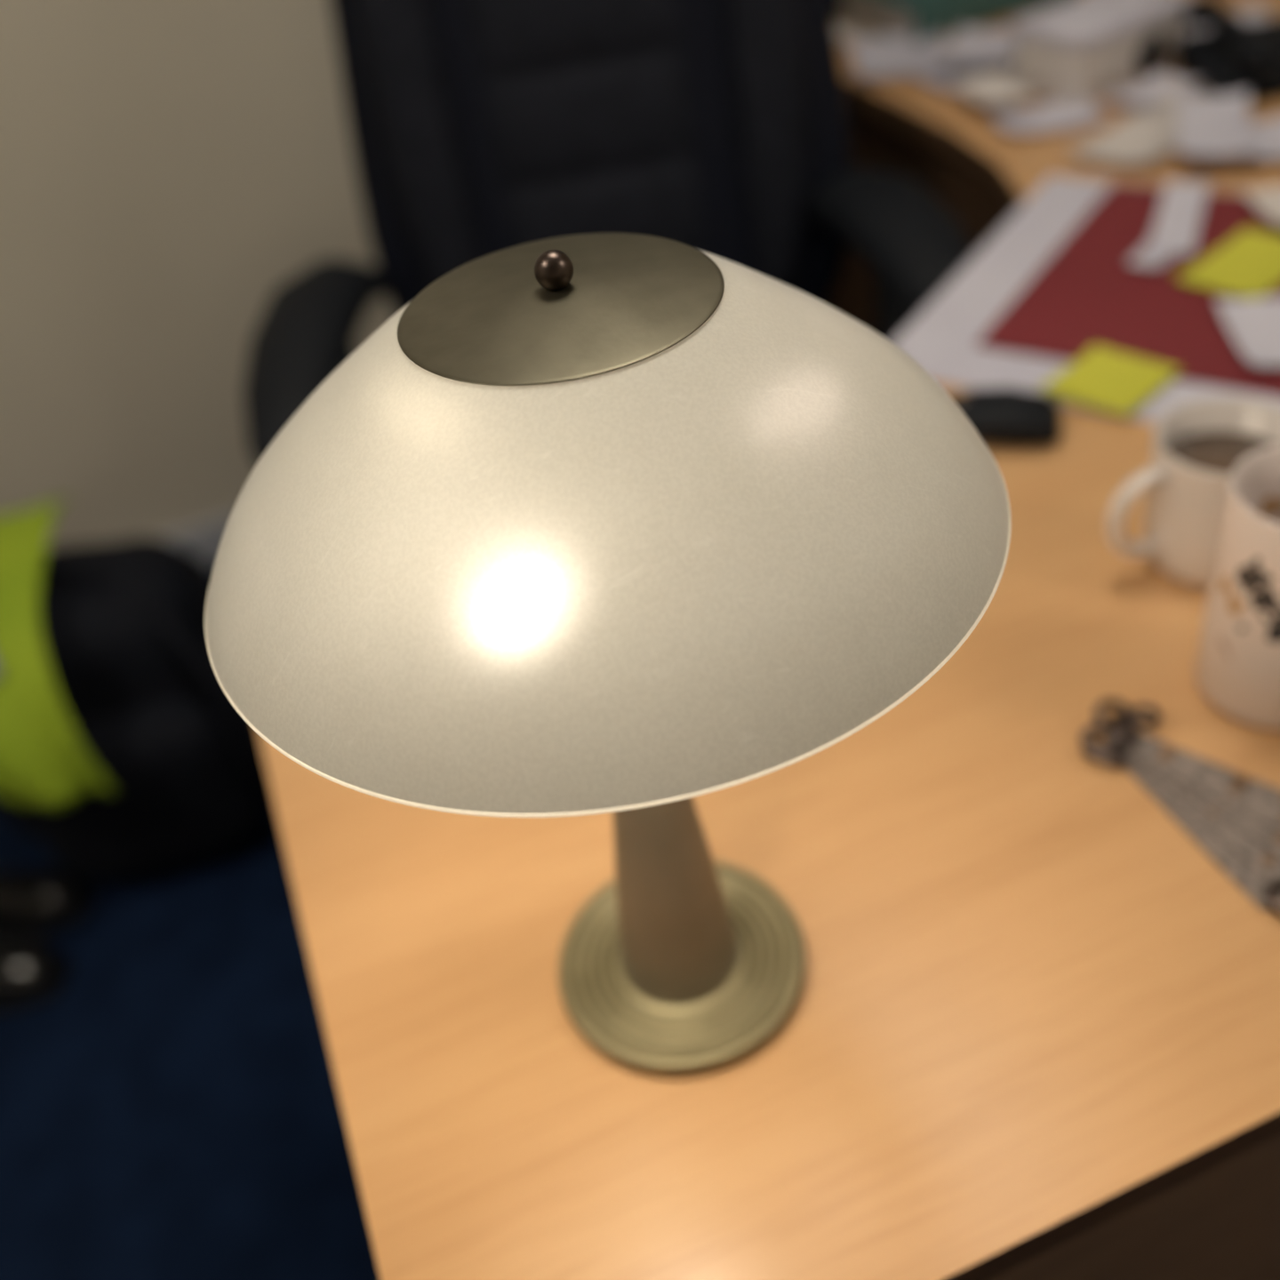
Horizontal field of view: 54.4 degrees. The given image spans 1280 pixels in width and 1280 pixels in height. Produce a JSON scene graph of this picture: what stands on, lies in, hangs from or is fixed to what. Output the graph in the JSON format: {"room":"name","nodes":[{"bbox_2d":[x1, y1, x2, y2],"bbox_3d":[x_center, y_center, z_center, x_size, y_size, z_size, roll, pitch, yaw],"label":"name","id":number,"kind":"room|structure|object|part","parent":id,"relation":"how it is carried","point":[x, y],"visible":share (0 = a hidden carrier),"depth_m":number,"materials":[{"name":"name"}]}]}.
{"room":"office","nodes":[
{"label":"office","id":0,"kind":"room"},
{"bbox_2d":[0,566,380,1279],"bbox_3d":[0.445,0.839,1.079,5.300,0.050,4.320,-20,41,-12],"label":"floor","id":1,"kind":"structure","parent":0,"point":[174,1112],"depth_m":1.56,"materials":[{"name":"blue carpet"}]},
{"bbox_2d":[0,936,71,1013],"bbox_3d":[-0.938,0.441,1.681,0.282,0.138,0.092,-9,40,1],"label":"shoe","id":2,"kind":"object","parent":1,"relation":"on","point":[32,972],"visible":1,"depth_m":1.68,"materials":[{"name":"black plastic"}]},
{"bbox_2d":[0,867,94,938],"bbox_3d":[-0.946,0.367,1.769,0.282,0.138,0.092,-13,40,-4],"label":"shoe","id":3,"kind":"object","parent":1,"relation":"on","point":[35,902],"visible":0.95,"depth_m":1.77,"materials":[{"name":"black plastic"}]},
{"bbox_2d":[0,536,270,881],"bbox_3d":[-0.795,0.070,1.820,0.442,0.478,0.420,-15,40,-6],"label":"backpack","id":4,"kind":"object","parent":1,"relation":"on","point":[122,622],"visible":0.81,"depth_m":1.70,"materials":[{"name":"black fabric"}]},
{"bbox_2d":[0,496,118,810],"bbox_3d":[-0.870,0.004,1.699,0.271,0.218,0.487,-15,40,-6],"label":"safety vest","id":5,"kind":"object","parent":4,"relation":"on","point":[44,764],"visible":1,"depth_m":1.57,"materials":[{"name":"yellow fabric"}]},
{"bbox_2d":[243,0,975,463],"bbox_3d":[-0.036,-0.386,1.502,0.864,1.379,0.704,-10,40,0],"label":"office chair","id":6,"kind":"object","parent":1,"relation":"on","point":[478,128],"visible":0.42,"depth_m":1.52,"materials":[{"name":"black leather"}]},
{"bbox_3d":[-0.406,-0.341,1.503,0.124,0.120,0.456,-3,41,9],"label":"armrest","id":7,"kind":"part","parent":6,"relation":"part of","materials":[{"name":"black plastic"}]},
{"bbox_2d":[464,0,705,251],"bbox_3d":[-0.069,-0.696,1.500,0.270,0.740,0.138,-10,40,0],"label":"cushion","id":8,"kind":"object","parent":6,"relation":"on","point":[585,116],"depth_m":1.52,"materials":[{"name":"leather"}]},
{"bbox_3d":[-0.066,-0.735,1.530,0.636,0.880,0.212,-10,40,0],"label":"backrest","id":9,"kind":"part","parent":6,"relation":"part of","materials":[{"name":"black leather"}]},
{"bbox_3d":[0.327,-0.468,1.503,0.124,0.120,0.456,-17,41,-9],"label":"armrest","id":10,"kind":"part","parent":6,"relation":"part of","materials":[{"name":"black plastic"}]},
{"bbox_2d":[258,0,1279,1279],"bbox_3d":[0.633,-0.235,1.680,2.198,0.750,1.874,-20,41,-12],"label":"desk","id":11,"kind":"object","parent":1,"relation":"on","point":[1032,1032],"visible":0.47,"depth_m":0.71,"materials":[{"name":"brown wood"}]},
{"bbox_2d":[204,232,1011,1076],"bbox_3d":[-0.004,0.026,0.582,0.328,0.434,0.328,-20,41,-12],"label":"table lamp","id":12,"kind":"object","parent":11,"relation":"on","point":[635,528],"visible":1,"depth_m":0.41,"materials":[{"name":"white metal"}]},
{"bbox_3d":[-0.031,-0.133,0.447,0.014,0.014,0.014,-20,41,-12],"label":"finial knob","id":13,"kind":"part","parent":12,"relation":"part of","materials":[{"name":"brown metal"}]},
{"bbox_3d":[-0.023,-0.088,0.485,0.326,0.094,0.326,-20,41,-12],"label":"lamp shade","id":14,"kind":"part","parent":12,"relation":"part of","materials":[{"name":"white glass"}]},
{"bbox_3d":[0.004,0.071,0.621,0.067,0.288,0.067,-20,41,-12],"label":"stem","id":15,"kind":"part","parent":12,"relation":"part of","materials":[{"name":"brown metal"}]},
{"bbox_2d":[835,25,863,44],"bbox_3d":[0.300,-0.979,2.024,0.100,0.016,0.080,-34,46,-26],"label":"paper","id":16,"kind":"object","parent":11,"relation":"on","point":[843,34],"visible":0.28,"depth_m":2.03,"materials":[{"name":"white paper"}]},
{"bbox_2d":[849,32,956,78],"bbox_3d":[0.399,-0.896,1.907,0.140,0.016,0.200,-4,40,7],"label":"paper","id":17,"kind":"object","parent":11,"relation":"on","point":[895,55],"visible":0.91,"depth_m":1.92,"materials":[{"name":"white paper"}]},
{"bbox_2d":[833,0,1068,44],"bbox_3d":[0.517,-1.075,2.063,0.320,0.052,0.242,-22,42,-15],"label":"ring binder","id":18,"kind":"object","parent":11,"relation":"on","point":[919,20],"visible":0.88,"depth_m":1.97,"materials":[{"name":"green paper"}]},
{"bbox_2d":[914,64,1012,93],"bbox_3d":[0.480,-0.806,1.785,0.100,0.016,0.140,-27,43,-19],"label":"paper","id":19,"kind":"object","parent":11,"relation":"on","point":[943,78],"visible":0.41,"depth_m":1.81,"materials":[{"name":"white paper"}]},
{"bbox_2d":[928,25,1015,63],"bbox_3d":[0.501,-0.870,1.828,0.110,0.016,0.150,14,46,26],"label":"paper","id":20,"kind":"object","parent":19,"relation":"on","point":[968,45],"visible":0.84,"depth_m":1.84,"materials":[{"name":"white paper"}]},
{"bbox_2d":[952,67,1039,104],"bbox_3d":[0.481,-0.744,1.684,0.070,0.016,0.120,-13,40,-4],"label":"paper","id":21,"kind":"object","parent":11,"relation":"on","point":[996,87],"visible":1,"depth_m":1.70,"materials":[{"name":"beige paper"}]},
{"bbox_2d":[950,387,1062,446],"bbox_3d":[0.310,-0.196,1.086,0.110,0.037,0.062,7,43,19],"label":"computer mouse","id":22,"kind":"object","parent":11,"relation":"on","point":[999,415],"visible":0.65,"depth_m":1.06,"materials":[{"name":"black plastic"}]},
{"bbox_2d":[1003,55,1014,64],"bbox_3d":[0.611,-0.867,1.830,0.160,0.016,0.100,-15,40,-6],"label":"paper","id":23,"kind":"object","parent":11,"relation":"on","point":[1010,60],"visible":0.05,"depth_m":1.82,"materials":[{"name":"white paper"}]},
{"bbox_2d":[1013,0,1073,21],"bbox_3d":[0.712,-0.991,1.955,0.220,0.016,0.130,-30,44,-23],"label":"paper","id":24,"kind":"object","parent":11,"relation":"on","point":[1018,19],"visible":0.06,"depth_m":1.97,"materials":[{"name":"white paper"}]},
{"bbox_2d":[989,98,1108,133],"bbox_3d":[0.534,-0.686,1.633,0.130,0.016,0.090,-7,40,4],"label":"paper","id":25,"kind":"object","parent":11,"relation":"on","point":[1056,116],"visible":1,"depth_m":1.64,"materials":[{"name":"white paper"}]},
{"bbox_2d":[892,175,1279,423],"bbox_3d":[0.553,-0.347,1.243,0.470,0.002,0.500,18,48,29],"label":"paper sheet","id":26,"kind":"object","parent":11,"relation":"on","point":[943,339],"visible":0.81,"depth_m":1.27,"materials":[{"name":"white paper"}]},
{"bbox_2d":[976,183,1279,396],"bbox_3d":[0.565,-0.369,1.261,0.300,0.004,0.410,18,48,29],"label":"folder","id":27,"kind":"object","parent":26,"relation":"on","point":[1086,294],"visible":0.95,"depth_m":1.24,"materials":[{"name":"red paper"}]},
{"bbox_2d":[1039,344,1181,415],"bbox_3d":[0.425,-0.235,1.125,0.095,0.004,0.085,-37,47,-28],"label":"sticky note","id":28,"kind":"object","parent":27,"relation":"on","point":[1103,378],"visible":1,"depth_m":1.12,"materials":[{"name":"yellow paper"}]},
{"bbox_2d":[1125,236,1183,268],"bbox_3d":[0.535,-0.401,1.294,0.035,0.006,0.065,23,50,33],"label":"paper","id":29,"kind":"object","parent":27,"relation":"on","point":[1144,259],"visible":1,"depth_m":1.29,"materials":[{"name":"white paper"}]},
{"bbox_2d":[1145,179,1209,255],"bbox_3d":[0.585,-0.460,1.352,0.045,0.007,0.190,10,44,22],"label":"paper","id":30,"kind":"object","parent":27,"relation":"on","point":[1180,210],"visible":1,"depth_m":1.36,"materials":[{"name":"white paper"}]},
{"bbox_2d":[1174,227,1279,298],"bbox_3d":[0.615,-0.379,1.252,0.140,0.005,0.085,-35,46,-27],"label":"sticky note","id":31,"kind":"object","parent":27,"relation":"on","point":[1247,265],"visible":1,"depth_m":1.25,"materials":[{"name":"yellow paper"}]},
{"bbox_2d":[1215,296,1279,367],"bbox_3d":[0.588,-0.283,1.141,0.085,0.011,0.130,-2,41,9],"label":"paper","id":32,"kind":"object","parent":27,"relation":"on","point":[1253,324],"visible":1,"depth_m":1.16,"materials":[{"name":"white paper"}]},
{"bbox_2d":[1242,185,1279,224],"bbox_3d":[0.693,-0.463,1.328,0.060,0.009,0.100,-7,40,4],"label":"paper","id":33,"kind":"object","parent":27,"relation":"on","point":[1267,201],"visible":1,"depth_m":1.35,"materials":[{"name":"white paper"}]},
{"bbox_2d":[1010,0,1192,107],"bbox_3d":[0.627,-0.811,1.699,0.216,0.095,0.126,-28,43,-21],"label":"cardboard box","id":34,"kind":"object","parent":11,"relation":"on","point":[1076,52],"visible":0.94,"depth_m":1.65,"materials":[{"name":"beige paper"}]},
{"bbox_3d":[0.622,-0.840,1.674,0.216,0.018,0.126,-28,43,-21],"label":"lid","id":35,"kind":"part","parent":34,"relation":"part of","materials":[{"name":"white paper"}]},
{"bbox_2d":[1066,87,1188,164],"bbox_3d":[0.645,-0.639,1.555,0.240,0.016,0.100,-36,47,-28],"label":"paper","id":36,"kind":"object","parent":11,"relation":"on","point":[1150,133],"visible":0.68,"depth_m":1.55,"materials":[{"name":"beige paper"}]},
{"bbox_3d":[0.959,0.256,0.997,2.100,0.642,0.018,-20,41,-12],"label":"modesty panel","id":37,"kind":"part","parent":11,"relation":"part of","materials":[{"name":"brown wood"}]},
{"bbox_2d":[1102,69,1204,106],"bbox_3d":[0.674,-0.720,1.636,0.110,0.016,0.070,-27,43,-19],"label":"paper","id":38,"kind":"object","parent":11,"relation":"on","point":[1142,94],"visible":0.99,"depth_m":1.65,"materials":[{"name":"white paper"}]},
{"bbox_2d":[1080,697,1279,915],"bbox_3d":[0.351,0.091,0.758,0.083,0.016,0.186,-24,42,-16],"label":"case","id":39,"kind":"object","parent":11,"relation":"on","point":[1234,817],"visible":1,"depth_m":0.76,"materials":[{"name":"grey fabric"}]},
{"bbox_2d":[1105,397,1279,588],"bbox_3d":[0.410,-0.105,0.908,0.129,0.105,0.104,7,43,19],"label":"mug","id":40,"kind":"object","parent":11,"relation":"on","point":[1184,506],"visible":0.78,"depth_m":0.89,"materials":[{"name":"white ceramic"}]},
{"bbox_3d":[0.356,-0.088,0.895,0.042,0.078,0.014,-15,40,-6],"label":"handle","id":41,"kind":"part","parent":40,"relation":"part of","materials":[{"name":"white ceramic"}]},
{"bbox_2d":[1163,431,1276,474],"bbox_3d":[0.419,-0.123,0.887,0.096,0.001,0.096,-20,41,-12],"label":"tea","id":42,"kind":"object","parent":40,"relation":"in","point":[1216,452],"visible":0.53,"depth_m":0.91,"materials":[{"name":"brown liquid"}]},
{"bbox_2d":[1176,89,1254,157],"bbox_3d":[0.688,-0.617,1.492,0.080,0.016,0.200,7,43,19],"label":"paper","id":43,"kind":"object","parent":11,"relation":"on","point":[1208,125],"visible":1,"depth_m":1.50,"materials":[{"name":"white paper"}]},
{"bbox_2d":[1175,0,1279,102],"bbox_3d":[0.821,-0.782,1.628,0.180,0.089,0.200,-10,40,0],"label":"desk phone","id":44,"kind":"object","parent":11,"relation":"on","point":[1236,56],"visible":0.95,"depth_m":1.61,"materials":[{"name":"black plastic"}]},
{"bbox_2d":[1184,4,1276,36],"bbox_3d":[0.824,-0.888,1.812,0.200,0.016,0.100,-10,40,0],"label":"paper","id":45,"kind":"object","parent":11,"relation":"on","point":[1253,13],"visible":0.13,"depth_m":1.83,"materials":[{"name":"white paper"}]},
{"bbox_2d":[1194,443,1279,730],"bbox_3d":[0.422,-0.033,0.781,0.123,0.157,0.100,-15,40,-6],"label":"mug","id":46,"kind":"object","parent":11,"relation":"on","point":[1237,662],"visible":1,"depth_m":0.77,"materials":[{"name":"ceramic"}]},
{"bbox_2d":[1244,117,1279,159],"bbox_3d":[0.796,-0.606,1.486,0.190,0.016,0.120,-13,40,-4],"label":"paper","id":47,"kind":"object","parent":11,"relation":"on","point":[1265,134],"visible":0.59,"depth_m":1.50,"materials":[{"name":"white paper"}]},
{"bbox_2d":[828,0,843,305],"bbox_3d":[0.130,-1.289,1.993,1.272,2.070,0.090,-20,41,-12],"label":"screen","id":48,"kind":"object","parent":1,"relation":"on","point":[837,5],"visible":0.02,"depth_m":2.21,"materials":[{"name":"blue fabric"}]},
{"bbox_2d":[831,96,1015,331],"bbox_3d":[0.622,-0.544,2.084,0.451,0.700,0.560,-20,41,-12],"label":"panel","id":49,"kind":"object","parent":1,"relation":"on","point":[878,142],"visible":0.02,"depth_m":1.85,"materials":[{"name":"brown wood"}]},
{"bbox_3d":[0.448,-0.497,2.033,0.022,0.200,0.540,-20,41,-12],"label":"drawer","id":50,"kind":"part","parent":49,"relation":"part of","materials":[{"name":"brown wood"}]},
{"bbox_3d":[0.388,-0.684,1.860,0.023,0.010,0.128,-20,41,-12],"label":"handle","id":51,"kind":"part","parent":49,"relation":"part of","materials":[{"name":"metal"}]},
{"bbox_3d":[0.421,-0.656,1.898,0.022,0.200,0.540,-20,41,-12],"label":"drawer","id":52,"kind":"part","parent":49,"relation":"part of","materials":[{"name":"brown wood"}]},
{"bbox_2d":[0,0,394,549],"bbox_3d":[-0.499,-1.356,1.787,5.100,2.600,0.100,-20,41,-12],"label":"wall","id":53,"kind":"structure","parent":0,"point":[166,166],"depth_m":2.09,"materials":[{"name":"beige paint"}]},
{"bbox_2d":[158,515,230,567],"bbox_3d":[-0.315,-0.376,2.551,5.100,0.090,0.015,-20,41,-12],"label":"baseboard","id":54,"kind":"structure","parent":53,"relation":"attached to","point":[203,540],"depth_m":2.41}
]}

